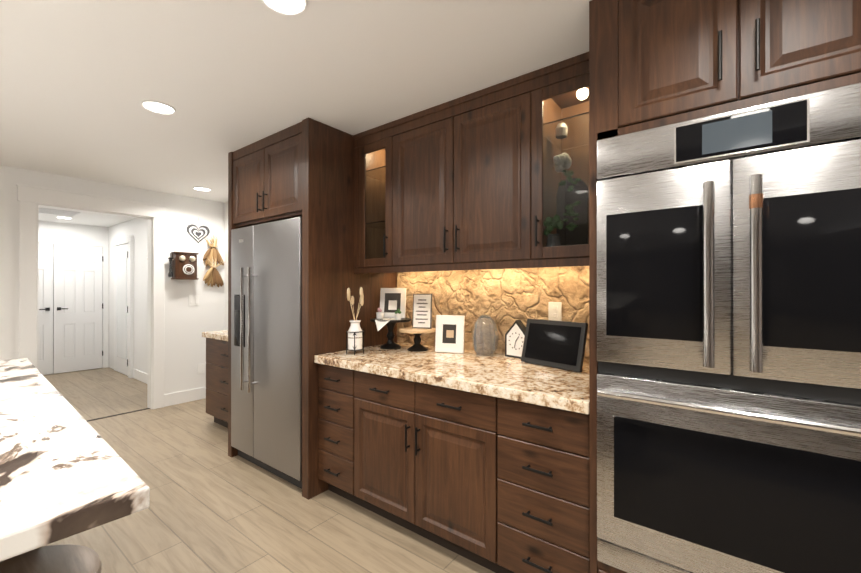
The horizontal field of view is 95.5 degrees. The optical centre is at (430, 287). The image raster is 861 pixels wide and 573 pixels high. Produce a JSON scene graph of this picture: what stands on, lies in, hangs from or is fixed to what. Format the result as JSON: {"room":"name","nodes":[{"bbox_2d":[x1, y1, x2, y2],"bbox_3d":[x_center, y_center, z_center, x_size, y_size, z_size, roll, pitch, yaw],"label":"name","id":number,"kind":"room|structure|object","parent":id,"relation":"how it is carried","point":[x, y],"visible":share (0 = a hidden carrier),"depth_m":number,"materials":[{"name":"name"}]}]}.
{"room":"kitchen","nodes":[
{"label":"kitchen","id":0,"kind":"room"},
{"bbox_2d":[39,220,108,374],"bbox_3d":[-6.047,0.156,6.135,0.120,2.400,1.790,0,0,38],"label":"wall","id":1,"kind":"structure","parent":0,"point":[63,230],"depth_m":6.36,"materials":[{"name":"white paint"}]},
{"bbox_2d":[38,243,102,374],"bbox_3d":[-5.912,0.326,6.138,0.085,2.040,1.220,0,0,38],"label":"doors","id":2,"kind":"structure","parent":1,"relation":"in","point":[70,288],"depth_m":6.29,"materials":[{"name":"white wood"}]},
{"bbox_2d":[38,236,108,367],"bbox_3d":[-5.942,0.276,6.146,0.033,2.160,1.395,0,0,38],"label":"door frame","id":3,"kind":"structure","parent":1,"relation":"attached to","point":[105,290],"depth_m":6.64,"materials":[{"name":"white"}]},
{"bbox_2d":[0,165,223,408],"bbox_3d":[-4.323,0.130,2.883,0.120,2.440,5.400,0,0,38],"label":"wall","id":4,"kind":"structure","parent":0,"point":[186,325],"depth_m":4.52,"materials":[{"name":"white paint"}]},
{"bbox_2d":[16,183,167,408],"bbox_3d":[-3.418,0.205,4.029,0.156,2.295,1.190,0,0,38],"label":"door frame","id":5,"kind":"structure","parent":4,"relation":"attached to","point":[30,197],"depth_m":3.95,"materials":[{"name":"white wood"}]},
{"bbox_2d":[168,252,198,279],"bbox_3d":[-2.882,-0.257,4.552,0.126,0.316,0.302,0,0,38],"label":"phone","id":6,"kind":"object","parent":4,"relation":"attached to","point":[182,265],"visible":1,"depth_m":4.52,"materials":[{"name":"brown wood"}]},
{"bbox_2d":[164,387,205,406],"bbox_3d":[-2.836,1.283,4.702,0.017,0.140,0.640,0,0,38],"label":"baseboard","id":7,"kind":"structure","parent":4,"relation":"attached to","point":[180,397],"depth_m":4.61,"materials":[{"name":"white wood"}]},
{"bbox_2d":[189,296,198,305],"bbox_3d":[-2.842,0.153,4.699,0.009,0.120,0.115,0,0,38],"label":"switch plate","id":8,"kind":"object","parent":4,"relation":"attached to","point":[193,300],"visible":1,"depth_m":4.70,"materials":[{"name":"white plastic"}]},
{"bbox_2d":[187,224,209,243],"bbox_3d":[-2.812,-0.684,4.737,0.012,0.311,0.260,0,0,38],"label":"heart sign","id":9,"kind":"object","parent":4,"relation":"attached to","point":[199,233],"visible":1,"depth_m":4.74,"materials":[{"name":"grey metal"}]},
{"bbox_2d":[198,363,203,373],"bbox_3d":[-2.794,0.984,4.761,0.008,0.120,0.075,0,0,38],"label":"electrical outlet","id":10,"kind":"object","parent":4,"relation":"attached to","point":[200,368],"visible":1,"depth_m":4.75,"materials":[{"name":"white plastic"}]},
{"bbox_2d":[203,235,224,287],"bbox_3d":[-2.686,-0.330,4.843,0.091,0.655,0.291,0,0,38],"label":"bundle","id":11,"kind":"object","parent":4,"relation":"attached to","point":[212,275],"visible":1,"depth_m":4.82,"materials":[{"name":"brown"}]},
{"bbox_2d":[109,218,147,372],"bbox_3d":[-4.210,0.155,5.775,3.230,2.400,0.120,0,0,38],"label":"wall","id":12,"kind":"structure","parent":0,"point":[137,228],"depth_m":5.81,"materials":[{"name":"white paint"}]},
{"bbox_2d":[115,244,127,375],"bbox_3d":[-4.855,0.336,6.163,0.695,2.020,0.049,0,0,38],"label":"door","id":13,"kind":"structure","parent":12,"relation":"in","point":[121,324],"depth_m":6.16,"materials":[{"name":"white wood"}]},
{"bbox_2d":[112,235,133,377],"bbox_3d":[-4.859,0.281,6.170,0.920,2.150,0.045,0,0,38],"label":"door frame","id":14,"kind":"structure","parent":12,"relation":"attached to","point":[129,240],"depth_m":5.90,"materials":[{"name":"white"}]},
{"bbox_2d":[133,369,146,383],"bbox_3d":[-3.721,1.284,5.311,1.890,0.140,0.014,0,0,38],"label":"baseboard","id":15,"kind":"structure","parent":12,"relation":"attached to","point":[141,376],"depth_m":5.69,"materials":[{"name":"white"}]},
{"bbox_2d":[224,202,227,329],"bbox_3d":[0.470,0.130,2.675,7.970,2.440,0.120,0,0,38],"label":"wall","id":16,"kind":"structure","parent":0,"point":[226,266],"depth_m":4.95,"materials":[{"name":"white paint"}]},
{"bbox_2d":[381,67,576,267],"bbox_3d":[0.265,-0.625,2.450,1.080,0.930,0.450,0,0,38],"label":"upper cabinet","id":17,"kind":"object","parent":16,"relation":"attached to","point":[496,176],"depth_m":2.14,"materials":[{"name":"brown wood"}]},
{"bbox_2d":[397,266,588,363],"bbox_3d":[0.409,0.148,2.635,1.707,0.572,0.014,0,0,38],"label":"backsplash","id":18,"kind":"structure","parent":16,"relation":"attached to","point":[504,299],"depth_m":2.59,"materials":[{"name":"beige stone"}]},
{"bbox_2d":[548,302,561,320],"bbox_3d":[0.750,0.142,2.358,0.080,0.115,0.008,0,0,38],"label":"outlet","id":19,"kind":"object","parent":18,"relation":"attached to","point":[554,311],"visible":0.9,"depth_m":2.35,"materials":[{"name":"white plastic"}]},
{"bbox_2d":[43,367,494,572],"bbox_3d":[-2.606,1.398,1.653,11.600,0.100,5.550,0,0,38],"label":"floor","id":20,"kind":"structure","parent":0,"point":[214,507],"depth_m":2.30,"materials":[{"name":"brown wood"}]},
{"bbox_2d":[0,544,101,572],"bbox_3d":[-0.925,0.998,0.820,0.360,0.702,0.360,0,0,38],"label":"stool","id":21,"kind":"object","parent":20,"relation":"on","point":[68,558],"visible":0.88,"depth_m":0.93,"materials":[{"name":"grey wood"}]},
{"bbox_2d":[87,408,149,421],"bbox_3d":[-3.431,1.350,4.036,0.035,0.004,0.896,0,0,38],"label":"threshold","id":22,"kind":"object","parent":20,"relation":"on","point":[117,414],"visible":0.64,"depth_m":4.17,"materials":[{"name":"brown"}]},
{"bbox_2d":[206,338,227,427],"bbox_3d":[-1.688,0.920,3.840,0.928,0.864,0.662,0,0,38],"label":"base cabinet","id":23,"kind":"object","parent":20,"relation":"on","point":[216,379],"visible":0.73,"depth_m":3.74,"materials":[{"name":"brown wood"}]},
{"bbox_2d":[202,330,227,340],"bbox_3d":[-1.694,0.462,3.849,0.948,0.049,0.656,0,0,38],"label":"countertop","id":24,"kind":"structure","parent":23,"relation":"on","point":[221,335],"depth_m":3.75,"materials":[{"name":"stone"}]},
{"bbox_2d":[231,217,301,488],"bbox_3d":[-0.980,0.437,3.127,0.926,1.803,0.912,0,0,38],"label":"fridge","id":25,"kind":"object","parent":20,"relation":"on","point":[266,346],"visible":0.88,"depth_m":2.77,"materials":[{"name":"silver metal"}]},
{"bbox_2d":[228,117,396,499],"bbox_3d":[-0.956,0.131,3.146,1.075,2.439,0.870,0,0,38],"label":"surround","id":26,"kind":"object","parent":20,"relation":"on","point":[304,169],"visible":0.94,"depth_m":2.67,"materials":[{"name":"brown wood"}]},
{"bbox_2d":[318,364,349,499],"bbox_3d":[-0.362,0.918,2.749,0.345,0.864,0.773,0,0,38],"label":"base cabinet","id":27,"kind":"object","parent":20,"relation":"on","point":[333,382],"depth_m":2.44,"materials":[{"name":"brown wood"}]},
{"bbox_2d":[314,342,588,414],"bbox_3d":[0.168,0.459,2.322,1.707,0.049,0.803,0,0,38],"label":"countertop","id":28,"kind":"structure","parent":27,"relation":"on","point":[498,375],"depth_m":2.02,"materials":[{"name":"stone"}]},
{"bbox_2d":[346,287,363,354],"bbox_3d":[-0.499,0.214,2.588,0.118,0.441,0.118,0,0,38],"label":"vase","id":29,"kind":"object","parent":28,"relation":"on","point":[355,333],"visible":1,"depth_m":2.56,"materials":[{"name":"white ceramic"}]},
{"bbox_2d":[370,288,410,348],"bbox_3d":[-0.305,0.218,2.823,0.296,0.435,0.348,0,0,38],"label":"cake stand","id":30,"kind":"object","parent":28,"relation":"on","point":[390,313],"visible":1,"depth_m":2.90,"materials":[{"name":"black metal"}]},
{"bbox_2d":[399,294,435,351],"bbox_3d":[-0.091,0.238,2.741,0.260,0.395,0.260,0,0,38],"label":"cake stand","id":31,"kind":"object","parent":28,"relation":"on","point":[422,315],"visible":0.98,"depth_m":2.74,"materials":[{"name":"black metal"}]},
{"bbox_2d":[435,315,464,352],"bbox_3d":[0.130,0.310,2.631,0.196,0.251,0.047,0,0,17],"label":"picture frame","id":32,"kind":"object","parent":28,"relation":"on","point":[449,337],"visible":1,"depth_m":2.62,"materials":[{"name":"white paint"}]},
{"bbox_2d":[472,315,498,355],"bbox_3d":[0.357,0.305,2.553,0.175,0.260,0.171,0,0,38],"label":"decor","id":33,"kind":"object","parent":28,"relation":"on","point":[485,335],"visible":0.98,"depth_m":2.49,"materials":[{"name":"grey"}]},
{"bbox_2d":[505,320,525,358],"bbox_3d":[0.545,0.317,2.439,0.052,0.235,0.170,0,0,-42],"label":"clock","id":34,"kind":"object","parent":28,"relation":"on","point":[514,337],"visible":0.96,"depth_m":2.43,"materials":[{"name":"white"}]},
{"bbox_2d":[521,319,587,372],"bbox_3d":[0.673,0.307,2.156,0.080,0.251,0.380,0,0,-38],"label":"digital frame","id":35,"kind":"object","parent":28,"relation":"on","point":[556,344],"visible":1,"depth_m":2.13,"materials":[{"name":"black plastic"}]},
{"bbox_2d":[350,370,489,569],"bbox_3d":[0.153,0.918,2.352,0.954,0.864,0.773,0,0,38],"label":"base cabinet","id":36,"kind":"object","parent":20,"relation":"on","point":[420,452],"depth_m":2.01,"materials":[{"name":"brown wood"}]},
{"bbox_2d":[490,396,589,572],"bbox_3d":[0.692,0.917,1.937,0.407,0.864,0.773,0,0,38],"label":"base cabinet","id":37,"kind":"object","parent":20,"relation":"on","point":[496,484],"depth_m":1.63,"materials":[{"name":"brown wood"}]},
{"bbox_2d":[589,0,860,572],"bbox_3d":[1.185,0.129,1.517,0.884,2.439,0.839,0,0,38],"label":"tall cabinet","id":38,"kind":"object","parent":20,"relation":"on","point":[655,63],"visible":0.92,"depth_m":1.29,"materials":[{"name":"brown wood"}]},
{"bbox_2d":[597,83,860,572],"bbox_3d":[1.112,0.233,1.443,0.798,1.568,0.740,0,0,38],"label":"oven","id":39,"kind":"object","parent":38,"relation":"in","point":[729,341],"visible":1,"depth_m":1.20,"materials":[{"name":"silver metal"}]},
{"bbox_3d":[-2.136,0.901,0.783,2.153,0.893,1.899,0,0,38],"label":"kitchen island","id":40,"kind":"object","parent":20,"relation":"on","visible":0},
{"bbox_2d":[0,358,149,561],"bbox_3d":[-2.137,0.429,0.745,2.409,0.045,2.176,0,0,38],"label":"island countertop","id":41,"kind":"structure","parent":40,"relation":"on","point":[66,470],"depth_m":0.86,"materials":[{"name":"stone"}]},
{"bbox_2d":[0,0,590,226],"bbox_3d":[-2.527,-1.122,1.596,11.400,0.140,5.550,0,0,38],"label":"ceiling","id":42,"kind":"structure","parent":0,"point":[81,81],"depth_m":1.96,"materials":[{"name":"white paint"}]},
{"bbox_2d":[39,208,79,215],"bbox_3d":[-5.116,-1.037,5.363,0.400,0.015,0.400,0,0,38],"label":"ceiling vent","id":43,"kind":"object","parent":42,"relation":"in","point":[56,212],"visible":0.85,"depth_m":5.33,"materials":[{"name":"white"}]},
{"bbox_2d":[141,100,175,114],"bbox_3d":[-1.578,-1.070,2.271,0.182,0.047,0.167,0,0,38],"label":"recessed light","id":44,"kind":"object","parent":42,"relation":"in","point":[158,107],"depth_m":2.35,"materials":[{"name":"white"}]},
{"bbox_2d":[193,187,210,190],"bbox_3d":[-2.408,-1.067,4.128,0.192,0.047,0.157,0,0,38],"label":"recessed light","id":45,"kind":"object","parent":42,"relation":"in","point":[196,188],"depth_m":4.28,"materials":[{"name":"white"}]},
{"bbox_2d":[261,0,307,15],"bbox_3d":[-0.532,-1.071,1.441,0.145,0.047,0.128,0,0,38],"label":"recessed light","id":46,"kind":"object","parent":42,"relation":"in","point":[291,7],"depth_m":1.51,"materials":[{"name":"white"}]}
]}

